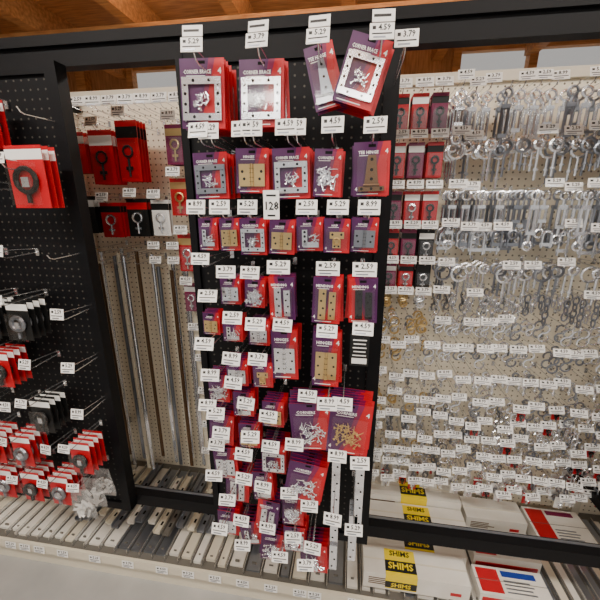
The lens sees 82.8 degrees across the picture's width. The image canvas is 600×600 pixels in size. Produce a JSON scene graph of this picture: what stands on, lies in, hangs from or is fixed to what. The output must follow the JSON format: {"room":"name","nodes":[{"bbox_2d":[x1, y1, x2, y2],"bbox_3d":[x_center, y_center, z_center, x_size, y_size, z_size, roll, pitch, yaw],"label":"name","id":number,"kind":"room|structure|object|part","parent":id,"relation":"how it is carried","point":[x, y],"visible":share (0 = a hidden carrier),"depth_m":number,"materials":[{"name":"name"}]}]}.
{"room":"hardware store","nodes":[
{"label":"hardware store","id":0,"kind":"room"},
{"bbox_2d":[0,554,261,599],"bbox_3d":[0.022,1.569,0.604,10.000,0.050,8.300,2,16,8],"label":"floor","id":1,"kind":"structure","parent":0,"point":[20,578],"depth_m":1.52,"materials":[{"name":"concrete"}]},
{"bbox_2d":[0,0,599,599],"bbox_3d":[0.093,0.214,1.394,5.000,2.120,0.599,2,16,8],"label":"shelving","id":2,"kind":"object","parent":1,"relation":"on","point":[48,531],"depth_m":1.45,"materials":[{"name":"black"}]},
{"bbox_2d":[0,60,137,510],"bbox_3d":[-0.999,0.103,1.157,0.600,1.605,0.215,2,16,8],"label":"display panel","id":3,"kind":"object","parent":2,"relation":"attached to","point":[49,253],"visible":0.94,"depth_m":1.17,"materials":[{"name":"black metal"}]},
{"bbox_2d":[0,100,106,505],"bbox_3d":[-0.983,0.101,1.136,0.576,1.380,0.086,2,16,8],"label":"package","id":4,"kind":"object","parent":3,"relation":"attached to","point":[35,181],"visible":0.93,"depth_m":1.18,"materials":[{"name":"red cardboard"}]},
{"bbox_2d":[73,477,112,517],"bbox_3d":[-0.770,0.717,1.268,0.098,0.128,0.129,2,16,8],"label":"anchor","id":5,"kind":"object","parent":3,"relation":"hanging from","point":[96,494],"visible":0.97,"depth_m":1.27,"materials":[{"name":"white plastic"}]},
{"bbox_2d":[76,120,196,310],"bbox_3d":[-0.855,-0.336,1.443,0.878,0.750,0.074,2,16,8],"label":"package","id":6,"kind":"object","parent":2,"relation":"hanging from","point":[120,156],"visible":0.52,"depth_m":1.36,"materials":[{"name":"red cardboard"}]},
{"bbox_3d":[-0.793,0.348,1.739,0.769,1.224,0.221,2,16,8],"label":"hanging piano hinges","id":7,"kind":"part","parent":2,"relation":"part of","materials":[{"name":"silver metal"}]},
{"bbox_2d":[74,463,241,536],"bbox_3d":[-0.605,1.002,1.743,0.885,0.048,0.422,2,16,8],"label":"channel","id":8,"kind":"object","parent":2,"relation":"on","point":[167,521],"visible":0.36,"depth_m":1.64,"materials":[{"name":"silver metal"}]},
{"bbox_2d":[174,8,418,571],"bbox_3d":[-0.054,0.153,0.983,0.599,1.605,0.292,2,16,8],"label":"display panel","id":9,"kind":"object","parent":2,"relation":"attached to","point":[334,129],"visible":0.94,"depth_m":0.94,"materials":[{"name":"black"}]},
{"bbox_2d":[179,57,237,136],"bbox_3d":[-0.218,-0.476,0.806,0.118,0.147,0.110,2,16,8],"label":"package","id":10,"kind":"object","parent":9,"relation":"attached to","point":[210,96],"visible":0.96,"depth_m":0.77,"materials":[{"name":"red"}]},
{"bbox_2d":[198,217,220,249],"bbox_3d":[-0.232,-0.171,0.879,0.058,0.082,0.055,2,16,8],"label":"package","id":11,"kind":"object","parent":9,"relation":"attached to","point":[209,231],"visible":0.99,"depth_m":0.86,"materials":[{"name":"red"}]},
{"bbox_2d":[202,308,222,334],"bbox_3d":[-0.242,0.061,0.949,0.054,0.066,0.051,2,16,8],"label":"package","id":12,"kind":"object","parent":9,"relation":"attached to","point":[212,317],"visible":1,"depth_m":0.93,"materials":[{"name":"red cardboard"}]},
{"bbox_2d":[192,151,240,199],"bbox_3d":[-0.209,-0.306,0.843,0.101,0.110,0.069,2,16,8],"label":"package","id":13,"kind":"object","parent":9,"relation":"attached to","point":[214,172],"visible":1,"depth_m":0.82,"materials":[{"name":"red cardboard"}]},
{"bbox_2d":[208,365,233,401],"bbox_3d":[-0.234,0.252,1.008,0.071,0.091,0.067,2,16,8],"label":"package","id":14,"kind":"object","parent":9,"relation":"hanging from","point":[217,391],"visible":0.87,"depth_m":0.99,"materials":[{"name":"red"}]},
{"bbox_2d":[210,402,240,445],"bbox_3d":[-0.232,0.385,1.053,0.092,0.111,0.079,2,16,8],"label":"package","id":15,"kind":"object","parent":9,"relation":"attached to","point":[229,415],"visible":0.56,"depth_m":1.03,"materials":[{"name":"red cardboard"}]},
{"bbox_2d":[213,438,242,478],"bbox_3d":[-0.231,0.500,1.085,0.092,0.116,0.080,2,16,8],"label":"package","id":16,"kind":"object","parent":9,"relation":"attached to","point":[229,465],"visible":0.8,"depth_m":1.05,"materials":[{"name":"red"}]},
{"bbox_2d":[219,217,240,250],"bbox_3d":[-0.177,-0.169,0.872,0.060,0.082,0.052,2,16,8],"label":"package","id":17,"kind":"object","parent":9,"relation":"hanging from","point":[229,228],"visible":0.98,"depth_m":0.85,"materials":[{"name":"red"}]},
{"bbox_2d":[218,501,243,535],"bbox_3d":[-0.237,0.730,1.153,0.084,0.096,0.080,2,16,8],"label":"package","id":18,"kind":"object","parent":9,"relation":"hanging from","point":[239,506],"visible":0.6,"depth_m":1.12,"materials":[{"name":"red cardboard"}]},
{"bbox_2d":[220,273,244,303],"bbox_3d":[-0.179,-0.030,0.919,0.062,0.075,0.066,2,16,8],"label":"package","id":19,"kind":"object","parent":9,"relation":"attached to","point":[232,291],"visible":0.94,"depth_m":0.90,"materials":[{"name":"red cardboard"}]},
{"bbox_2d":[222,312,247,341],"bbox_3d":[-0.182,0.076,0.950,0.061,0.071,0.066,2,16,8],"label":"package","id":20,"kind":"object","parent":9,"relation":"attached to","point":[231,332],"visible":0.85,"depth_m":0.93,"materials":[{"name":"red cardboard"}]},
{"bbox_2d":[226,352,252,385],"bbox_3d":[-0.176,0.201,0.985,0.076,0.081,0.067,2,16,8],"label":"package","id":21,"kind":"object","parent":9,"relation":"attached to","point":[245,371],"visible":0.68,"depth_m":0.96,"materials":[{"name":"red cardboard"}]},
{"bbox_2d":[226,461,253,502],"bbox_3d":[-0.200,0.588,1.107,0.096,0.111,0.079,2,16,8],"label":"package","id":22,"kind":"object","parent":9,"relation":"hanging from","point":[242,492],"visible":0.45,"depth_m":1.08,"materials":[{"name":"red cardboard"}]},
{"bbox_2d":[233,383,257,416],"bbox_3d":[-0.163,0.298,1.010,0.073,0.080,0.067,2,16,8],"label":"package","id":23,"kind":"object","parent":9,"relation":"attached to","point":[246,391],"visible":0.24,"depth_m":0.99,"materials":[{"name":"red cardboard"}]},
{"bbox_2d":[240,504,260,543],"bbox_3d":[-0.159,0.762,1.150,0.086,0.103,0.078,2,16,8],"label":"package","id":24,"kind":"object","parent":9,"relation":"attached to","point":[253,533],"visible":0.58,"depth_m":1.12,"materials":[{"name":"red cardboard"}]},
{"bbox_2d":[238,413,262,447],"bbox_3d":[-0.151,0.399,1.038,0.072,0.083,0.067,2,16,8],"label":"package","id":25,"kind":"object","parent":9,"relation":"attached to","point":[247,423],"visible":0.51,"depth_m":1.02,"materials":[{"name":"red"}]},
{"bbox_2d":[235,148,272,193],"bbox_3d":[-0.109,-0.312,0.827,0.091,0.103,0.067,2,16,8],"label":"package","id":26,"kind":"object","parent":9,"relation":"hanging from","point":[254,167],"visible":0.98,"depth_m":0.80,"materials":[{"name":"red cardboard"}]},
{"bbox_2d":[239,217,270,254],"bbox_3d":[-0.115,-0.165,0.876,0.079,0.093,0.080,2,16,8],"label":"package","id":27,"kind":"object","parent":9,"relation":"attached to","point":[254,233],"visible":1,"depth_m":0.85,"materials":[{"name":"red"}]},
{"bbox_2d":[245,276,268,307],"bbox_3d":[-0.117,-0.022,0.910,0.062,0.076,0.069,2,16,8],"label":"package","id":28,"kind":"object","parent":9,"relation":"hanging from","point":[256,292],"visible":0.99,"depth_m":0.89,"materials":[{"name":"red cardboard"}]},
{"bbox_2d":[249,314,272,345],"bbox_3d":[-0.105,0.084,0.941,0.064,0.073,0.065,2,16,8],"label":"package","id":29,"kind":"object","parent":9,"relation":"attached to","point":[255,337],"visible":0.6,"depth_m":0.92,"materials":[{"name":"red cardboard"}]},
{"bbox_2d":[251,459,276,499],"bbox_3d":[-0.111,0.574,1.081,0.076,0.105,0.069,2,16,8],"label":"package","id":30,"kind":"object","parent":9,"relation":"attached to","point":[257,472],"visible":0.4,"depth_m":1.06,"materials":[{"name":"red cardboard"}]},
{"bbox_2d":[239,58,289,131],"bbox_3d":[-0.079,-0.459,0.767,0.114,0.138,0.070,2,16,8],"label":"package","id":31,"kind":"object","parent":9,"relation":"attached to","point":[264,92],"visible":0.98,"depth_m":0.74,"materials":[{"name":"red"}]},
{"bbox_2d":[253,354,276,387],"bbox_3d":[-0.103,0.204,0.974,0.063,0.078,0.067,2,16,8],"label":"package","id":32,"kind":"object","parent":9,"relation":"hanging from","point":[262,375],"visible":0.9,"depth_m":0.95,"materials":[{"name":"red cardboard"}]},
{"bbox_2d":[255,488,281,531],"bbox_3d":[-0.100,0.674,1.093,0.084,0.123,0.066,2,16,8],"label":"package","id":33,"kind":"object","parent":9,"relation":"hanging from","point":[267,510],"visible":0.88,"depth_m":1.07,"materials":[{"name":"red"}]},
{"bbox_2d":[263,190,279,218],"bbox_3d":[-0.046,-0.243,0.865,0.036,0.062,0.237,2,16,8],"label":"number sign","id":34,"kind":"object","parent":9,"relation":"attached to","point":[270,197],"visible":0.93,"depth_m":0.75,"materials":[{"name":"white paper"}]},
{"bbox_2d":[259,517,285,559],"bbox_3d":[-0.089,0.809,1.150,0.108,0.117,0.084,2,16,8],"label":"package","id":35,"kind":"object","parent":9,"relation":"hanging from","point":[269,543],"visible":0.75,"depth_m":1.12,"materials":[{"name":"red"}]},
{"bbox_2d":[262,391,287,427],"bbox_3d":[-0.072,0.326,1.005,0.070,0.086,0.064,2,16,8],"label":"package","id":36,"kind":"object","parent":9,"relation":"attached to","point":[281,404],"visible":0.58,"depth_m":0.99,"materials":[{"name":"red cardboard"}]},
{"bbox_2d":[261,429,290,473],"bbox_3d":[-0.073,0.473,1.052,0.086,0.103,0.083,2,16,8],"label":"package","id":37,"kind":"object","parent":9,"relation":"attached to","point":[271,462],"visible":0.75,"depth_m":1.03,"materials":[{"name":"red cardboard"}]},
{"bbox_2d":[268,273,296,319],"bbox_3d":[-0.046,-0.010,0.905,0.077,0.119,0.064,2,16,8],"label":"package","id":38,"kind":"object","parent":9,"relation":"hanging from","point":[282,289],"visible":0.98,"depth_m":0.88,"materials":[{"name":"red"}]},
{"bbox_2d":[269,219,298,254],"bbox_3d":[-0.036,-0.160,0.859,0.076,0.085,0.066,2,16,8],"label":"package","id":39,"kind":"object","parent":9,"relation":"attached to","point":[282,233],"visible":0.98,"depth_m":0.84,"materials":[{"name":"red"}]},
{"bbox_2d":[271,322,301,378],"bbox_3d":[-0.043,0.142,0.954,0.087,0.148,0.078,2,16,8],"label":"package","id":40,"kind":"object","parent":9,"relation":"hanging from","point":[285,346],"visible":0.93,"depth_m":0.92,"materials":[{"name":"red"}]},
{"bbox_2d":[272,147,314,199],"bbox_3d":[-0.017,-0.303,0.822,0.101,0.116,0.080,2,16,8],"label":"package","id":41,"kind":"object","parent":9,"relation":"attached to","point":[293,168],"visible":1,"depth_m":0.79,"materials":[{"name":"red cardboard"}]},
{"bbox_2d":[282,484,306,525],"bbox_3d":[-0.018,0.655,1.088,0.082,0.113,0.071,2,16,8],"label":"package","id":42,"kind":"object","parent":9,"relation":"hanging from","point":[291,513],"visible":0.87,"depth_m":1.07,"materials":[{"name":"red"}]},
{"bbox_2d":[283,515,308,551],"bbox_3d":[-0.013,0.771,1.122,0.079,0.101,0.068,2,16,8],"label":"package","id":43,"kind":"object","parent":9,"relation":"attached to","point":[287,527],"visible":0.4,"depth_m":1.10,"materials":[{"name":"red cardboard"}]},
{"bbox_2d":[285,450,328,504],"bbox_3d":[0.019,0.525,1.014,0.138,0.150,0.084,2,16,8],"label":"package","id":44,"kind":"object","parent":9,"relation":"hanging from","point":[307,469],"visible":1,"depth_m":0.99,"materials":[{"name":"red"}]},
{"bbox_2d":[288,387,330,449],"bbox_3d":[0.036,0.341,0.967,0.143,0.160,0.094,2,16,8],"label":"package","id":45,"kind":"object","parent":9,"relation":"hanging from","point":[310,424],"visible":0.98,"depth_m":0.94,"materials":[{"name":"red"}]},
{"bbox_2d":[296,217,324,250],"bbox_3d":[0.025,-0.163,0.842,0.073,0.082,0.053,2,16,8],"label":"package","id":46,"kind":"object","parent":9,"relation":"attached to","point":[310,232],"visible":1,"depth_m":0.83,"materials":[{"name":"red cardboard"}]},
{"bbox_2d":[300,527,329,572],"bbox_3d":[0.053,0.839,1.137,0.106,0.116,0.088,2,16,8],"label":"package","id":47,"kind":"object","parent":9,"relation":"hanging from","point":[322,535],"visible":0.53,"depth_m":1.12,"materials":[{"name":"red cardboard"}]},
{"bbox_2d":[303,39,341,115],"bbox_3d":[0.054,-0.476,0.729,0.096,0.138,0.042,2,16,8],"label":"package","id":48,"kind":"object","parent":9,"relation":"attached to","point":[323,77],"visible":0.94,"depth_m":0.72,"materials":[{"name":"red"}]},
{"bbox_2d":[310,325,341,386],"bbox_3d":[0.071,0.154,0.931,0.090,0.158,0.070,2,16,8],"label":"package","id":49,"kind":"object","parent":9,"relation":"attached to","point":[326,359],"visible":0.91,"depth_m":0.91,"materials":[{"name":"red"}]},
{"bbox_2d":[312,274,343,323],"bbox_3d":[0.073,-0.002,0.879,0.082,0.124,0.056,2,16,8],"label":"package","id":50,"kind":"object","parent":9,"relation":"hanging from","point":[328,292],"visible":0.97,"depth_m":0.86,"materials":[{"name":"red cardboard"}]},
{"bbox_2d":[313,149,345,196],"bbox_3d":[0.068,-0.296,0.795,0.071,0.106,0.058,2,16,8],"label":"package","id":51,"kind":"object","parent":9,"relation":"hanging from","point":[329,164],"visible":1,"depth_m":0.78,"materials":[{"name":"red cardboard"}]},
{"bbox_2d":[323,218,350,252],"bbox_3d":[0.088,-0.160,0.839,0.070,0.083,0.068,2,16,8],"label":"package","id":52,"kind":"object","parent":9,"relation":"hanging from","point":[336,231],"visible":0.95,"depth_m":0.82,"materials":[{"name":"red cardboard"}]},
{"bbox_2d":[329,456,364,569],"bbox_3d":[0.146,0.660,1.073,0.094,0.440,0.063,2,16,8],"label":"straps","id":53,"kind":"object","parent":9,"relation":"hanging from","point":[359,474],"visible":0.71,"depth_m":1.04,"materials":[{"name":"silver metal"}]},
{"bbox_2d":[326,387,374,456],"bbox_3d":[0.137,0.341,0.949,0.130,0.164,0.098,2,16,8],"label":"package","id":54,"kind":"object","parent":9,"relation":"hanging from","point":[348,431],"visible":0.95,"depth_m":0.92,"materials":[{"name":"red cardboard"}]},
{"bbox_2d":[349,334,369,366],"bbox_3d":[0.169,0.114,0.974,0.050,0.095,0.160,2,16,8],"label":"package","id":55,"kind":"object","parent":9,"relation":"hanging from","point":[359,344],"visible":0.86,"depth_m":0.91,"materials":[{"name":"black paper"}]},
{"bbox_2d":[345,274,377,322],"bbox_3d":[0.158,-0.004,0.873,0.082,0.118,0.068,2,16,8],"label":"package","id":56,"kind":"object","parent":9,"relation":"hanging from","point":[362,294],"visible":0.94,"depth_m":0.85,"materials":[{"name":"red cardboard"}]},
{"bbox_2d":[332,30,393,118],"bbox_3d":[0.129,-0.475,0.721,0.136,0.150,0.083,2,16,8],"label":"package","id":57,"kind":"object","parent":9,"relation":"attached to","point":[363,73],"visible":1,"depth_m":0.69,"materials":[{"name":"red"}]},
{"bbox_2d":[349,217,378,252],"bbox_3d":[0.156,-0.158,0.823,0.069,0.083,0.053,2,16,8],"label":"package","id":58,"kind":"object","parent":9,"relation":"attached to","point":[364,232],"visible":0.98,"depth_m":0.81,"materials":[{"name":"red"}]},
{"bbox_2d":[351,141,390,196],"bbox_3d":[0.164,-0.301,0.788,0.090,0.119,0.065,2,16,8],"label":"package","id":59,"kind":"object","parent":9,"relation":"attached to","point":[370,162],"visible":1,"depth_m":0.77,"materials":[{"name":"red"}]},
{"bbox_3d":[-0.041,-0.701,0.909,4.400,0.077,0.053,2,16,8],"label":"rail","id":60,"kind":"part","parent":2,"relation":"part of","materials":[{"name":"black metal"}]},
{"bbox_3d":[-0.039,0.864,1.369,4.400,0.055,0.050,2,16,8],"label":"rail","id":61,"kind":"part","parent":2,"relation":"part of","materials":[{"name":"black metal"}]},
{"bbox_2d":[380,462,388,473],"bbox_3d":[0.405,0.836,1.645,0.036,0.055,0.072,2,16,8],"label":"hooks","id":62,"kind":"object","parent":2,"relation":"hanging from","point":[382,467],"depth_m":1.67,"materials":[{"name":"white metal"}]},
{"bbox_2d":[381,472,427,489],"bbox_3d":[0.477,0.856,1.576,0.204,0.055,0.102,2,16,8],"label":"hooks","id":63,"kind":"object","parent":2,"relation":"hanging from","point":[397,479],"depth_m":1.60,"materials":[{"name":"white plastic"}]},
{"bbox_2d":[362,536,466,564],"bbox_3d":[0.485,1.071,1.484,0.420,0.072,0.107,2,16,8],"label":"carton","id":64,"kind":"object","parent":2,"relation":"on","point":[370,540],"visible":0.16,"depth_m":1.44,"materials":[{"name":"beige cardboard"}]},
{"bbox_2d":[370,474,460,509],"bbox_3d":[0.541,0.984,1.706,0.460,0.117,0.132,2,16,8],"label":"carton","id":65,"kind":"object","parent":2,"relation":"on","point":[430,496],"visible":0.36,"depth_m":1.65,"materials":[{"name":"beige cardboard"}]},
{"bbox_2d":[384,92,449,307],"bbox_3d":[0.420,-0.346,1.293,0.184,0.768,0.076,2,16,8],"label":"package","id":66,"kind":"object","parent":2,"relation":"hanging from","point":[423,161],"visible":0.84,"depth_m":1.25,"materials":[{"name":"red cardboard"}]},
{"bbox_2d":[362,544,471,599],"bbox_3d":[0.458,1.097,1.375,0.400,0.082,0.117,2,16,8],"label":"carton","id":67,"kind":"object","parent":2,"relation":"on","point":[384,567],"visible":1,"depth_m":1.34,"materials":[{"name":"beige cardboard"}]},
{"bbox_2d":[369,499,465,526],"bbox_3d":[0.522,1.035,1.589,0.460,0.082,0.117,2,16,8],"label":"carton","id":68,"kind":"object","parent":2,"relation":"on","point":[381,508],"visible":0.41,"depth_m":1.59,"materials":[{"name":"beige cardboard"}]},
{"bbox_2d":[415,458,422,463],"bbox_3d":[0.588,0.823,1.691,0.035,0.055,0.038,2,16,8],"label":"hooks","id":69,"kind":"object","parent":2,"relation":"hanging from","point":[417,459],"depth_m":1.70,"materials":[{"name":"white metal"}]},
{"bbox_2d":[416,466,438,478],"bbox_3d":[0.605,0.843,1.623,0.103,0.055,0.084,2,16,8],"label":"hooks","id":70,"kind":"object","parent":2,"relation":"hanging from","point":[418,472],"depth_m":1.63,"materials":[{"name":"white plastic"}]},
{"bbox_2d":[448,476,457,493],"bbox_3d":[0.691,0.864,1.550,0.039,0.055,0.102,2,16,8],"label":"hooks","id":71,"kind":"object","parent":2,"relation":"hanging from","point":[450,479],"depth_m":1.59,"materials":[{"name":"white plastic"}]},
{"bbox_2d":[461,477,481,484],"bbox_3d":[0.790,0.858,1.571,0.099,0.055,0.046,2,16,8],"label":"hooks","id":72,"kind":"object","parent":2,"relation":"hanging from","point":[476,481],"depth_m":1.58,"materials":[{"name":"white plastic"}]},
{"bbox_3d":[0.843,0.800,1.583,1.026,0.119,0.189,3,16,10],"label":"hanging chain links","id":73,"kind":"part","parent":2,"relation":"part of","materials":[{"name":"silver metal"}]},
{"bbox_2d":[374,430,599,481],"bbox_3d":[0.821,0.702,1.560,0.996,0.076,0.189,2,16,8],"label":"s-hook","id":74,"kind":"object","parent":2,"relation":"hanging from","point":[577,471],"visible":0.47,"depth_m":1.54,"materials":[{"name":"silver metal"}]},
{"bbox_3d":[0.848,0.562,1.521,1.037,0.119,0.218,2,16,8],"label":"hanging chain links","id":75,"kind":"part","parent":2,"relation":"part of","materials":[{"name":"silver metal"}]},
{"bbox_2d":[375,413,599,460],"bbox_3d":[0.850,0.615,1.542,1.042,0.061,0.200,2,16,8],"label":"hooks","id":76,"kind":"object","parent":2,"relation":"attached to","point":[506,450],"visible":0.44,"depth_m":1.50,"materials":[{"name":"silver metal"}]},
{"bbox_2d":[377,383,599,427],"bbox_3d":[0.826,0.456,1.475,1.008,0.076,0.184,2,16,8],"label":"s-hook","id":77,"kind":"object","parent":2,"relation":"hanging from","point":[520,417],"visible":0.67,"depth_m":1.46,"materials":[{"name":"silver metal"}]},
{"bbox_2d":[463,478,513,501],"bbox_3d":[0.842,0.869,1.533,0.240,0.055,0.143,2,16,8],"label":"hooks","id":78,"kind":"object","parent":2,"relation":"hanging from","point":[468,494],"depth_m":1.54,"materials":[{"name":"white plastic"}]},
{"bbox_2d":[379,361,599,401],"bbox_3d":[0.835,0.346,1.466,1.009,0.061,0.189,2,16,8],"label":"hooks","id":79,"kind":"object","parent":2,"relation":"attached to","point":[529,375],"visible":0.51,"depth_m":1.44,"materials":[{"name":"silver metal"}]},
{"bbox_2d":[380,335,599,373],"bbox_3d":[0.850,0.221,1.425,1.054,0.076,0.197,2,16,8],"label":"s-hook","id":80,"kind":"object","parent":2,"relation":"hanging from","point":[476,353],"visible":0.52,"depth_m":1.39,"materials":[{"name":"silver metal"}]},
{"bbox_2d":[382,308,599,347],"bbox_3d":[0.831,0.116,1.391,1.017,0.076,0.198,2,16,8],"label":"hooks","id":81,"kind":"object","parent":2,"relation":"hanging from","point":[481,329],"visible":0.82,"depth_m":1.38,"materials":[{"name":"silver metal"}]},
{"bbox_2d":[459,496,527,533],"bbox_3d":[0.911,1.029,1.624,0.260,0.075,0.121,2,16,8],"label":"carton","id":82,"kind":"object","parent":2,"relation":"on","point":[490,514],"visible":0.97,"depth_m":1.59,"materials":[{"name":"beige cardboard"}]},
{"bbox_2d":[468,527,541,573],"bbox_3d":[0.867,1.080,1.472,0.260,0.060,0.132,2,16,8],"label":"box","id":83,"kind":"object","parent":2,"relation":"on","point":[478,558],"visible":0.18,"depth_m":1.41,"materials":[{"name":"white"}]},
{"bbox_2d":[470,564,552,599],"bbox_3d":[0.825,1.127,1.334,0.260,0.045,0.112,2,16,8],"label":"box","id":84,"kind":"object","parent":2,"relation":"on","point":[490,583],"visible":1,"depth_m":1.32,"materials":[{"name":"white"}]},
{"bbox_3d":[0.938,0.032,1.358,0.796,0.119,0.172,2,16,8],"label":"hanging chain links","id":85,"kind":"part","parent":2,"relation":"part of","materials":[{"name":"silver metal"}]},
{"bbox_2d":[432,259,599,304],"bbox_3d":[0.950,-0.070,1.327,0.858,0.144,0.198,2,16,8],"label":"bolts","id":86,"kind":"object","parent":2,"relation":"hanging from","point":[500,273],"visible":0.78,"depth_m":1.30,"materials":[{"name":"silver metal"}]},
{"bbox_2d":[434,227,599,257],"bbox_3d":[0.922,-0.222,1.292,0.796,0.095,0.186,2,16,8],"label":"hanging u bolts","id":87,"kind":"object","parent":2,"relation":"hanging from","point":[437,238],"visible":0.7,"depth_m":1.26,"materials":[{"name":"silver metal"}]},
{"bbox_2d":[438,189,599,251],"bbox_3d":[0.932,-0.296,1.260,0.795,0.211,0.189,2,16,8],"label":"hanging turnbuckles","id":88,"kind":"object","parent":2,"relation":"hanging from","point":[471,212],"visible":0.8,"depth_m":1.24,"materials":[{"name":"silver metal"}]},
{"bbox_2d":[443,84,599,159],"bbox_3d":[0.934,-0.599,1.157,0.826,0.211,0.166,2,16,8],"label":"hanging turnbuckles","id":89,"kind":"object","parent":2,"relation":"hanging from","point":[568,107],"visible":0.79,"depth_m":1.15,"materials":[{"name":"silver metal"}]},
{"bbox_2d":[443,136,599,187],"bbox_3d":[0.943,-0.481,1.209,0.842,0.160,0.184,2,16,8],"label":"bolts","id":90,"kind":"object","parent":2,"relation":"hanging from","point":[447,157],"visible":0.85,"depth_m":1.18,"materials":[{"name":"silver metal"}]},
{"bbox_2d":[517,483,536,503],"bbox_3d":[1.009,0.877,1.503,0.113,0.055,0.119,2,16,8],"label":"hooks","id":91,"kind":"object","parent":2,"relation":"hanging from","point":[523,500],"depth_m":1.53,"materials":[{"name":"white plastic"}]},
{"bbox_2d":[520,506,597,543],"bbox_3d":[1.173,1.054,1.553,0.240,0.065,0.172,2,16,8],"label":"box","id":92,"kind":"object","parent":2,"relation":"on","point":[557,524],"visible":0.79,"depth_m":1.55,"materials":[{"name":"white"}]},
{"bbox_2d":[550,470,576,483],"bbox_3d":[1.218,0.849,1.600,0.100,0.055,0.079,2,16,8],"label":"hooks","id":93,"kind":"object","parent":2,"relation":"hanging from","point":[555,476],"depth_m":1.61,"materials":[{"name":"silver metal"}]},
{"bbox_2d":[548,486,582,508],"bbox_3d":[1.157,0.885,1.477,0.167,0.055,0.122,2,16,8],"label":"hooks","id":94,"kind":"object","parent":2,"relation":"hanging from","point":[558,504],"depth_m":1.51,"materials":[{"name":"white plastic"}]},
{"bbox_2d":[67,48,453,91],"bbox_3d":[0.639,-1.189,4.056,10.000,3.350,0.150,2,16,8],"label":"wall","id":95,"kind":"structure","parent":0,"point":[415,61],"depth_m":4.05,"materials":[{"name":"brown wood"}]},
{"bbox_2d":[125,65,175,88],"bbox_3d":[-1.630,-2.389,4.106,0.880,0.970,0.100,2,16,8],"label":"window frame","id":96,"kind":"structure","parent":95,"relation":"in","point":[131,73],"depth_m":4.04,"materials":[{"name":"brown wood"}]},
{"bbox_2d":[451,39,599,71],"bbox_3d":[2.721,-2.208,3.474,2.280,0.970,0.100,2,16,8],"label":"window","id":97,"kind":"structure","parent":95,"relation":"in","point":[531,61],"depth_m":3.45,"materials":[{"name":"brown wood"}]},
{"bbox_2d":[0,0,550,78],"bbox_3d":[0.022,-1.415,-0.252,10.000,0.440,8.300,2,16,8],"label":"ceiling","id":98,"kind":"structure","parent":0,"point":[30,15],"depth_m":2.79,"materials":[{"name":"brown wood"}]}
]}

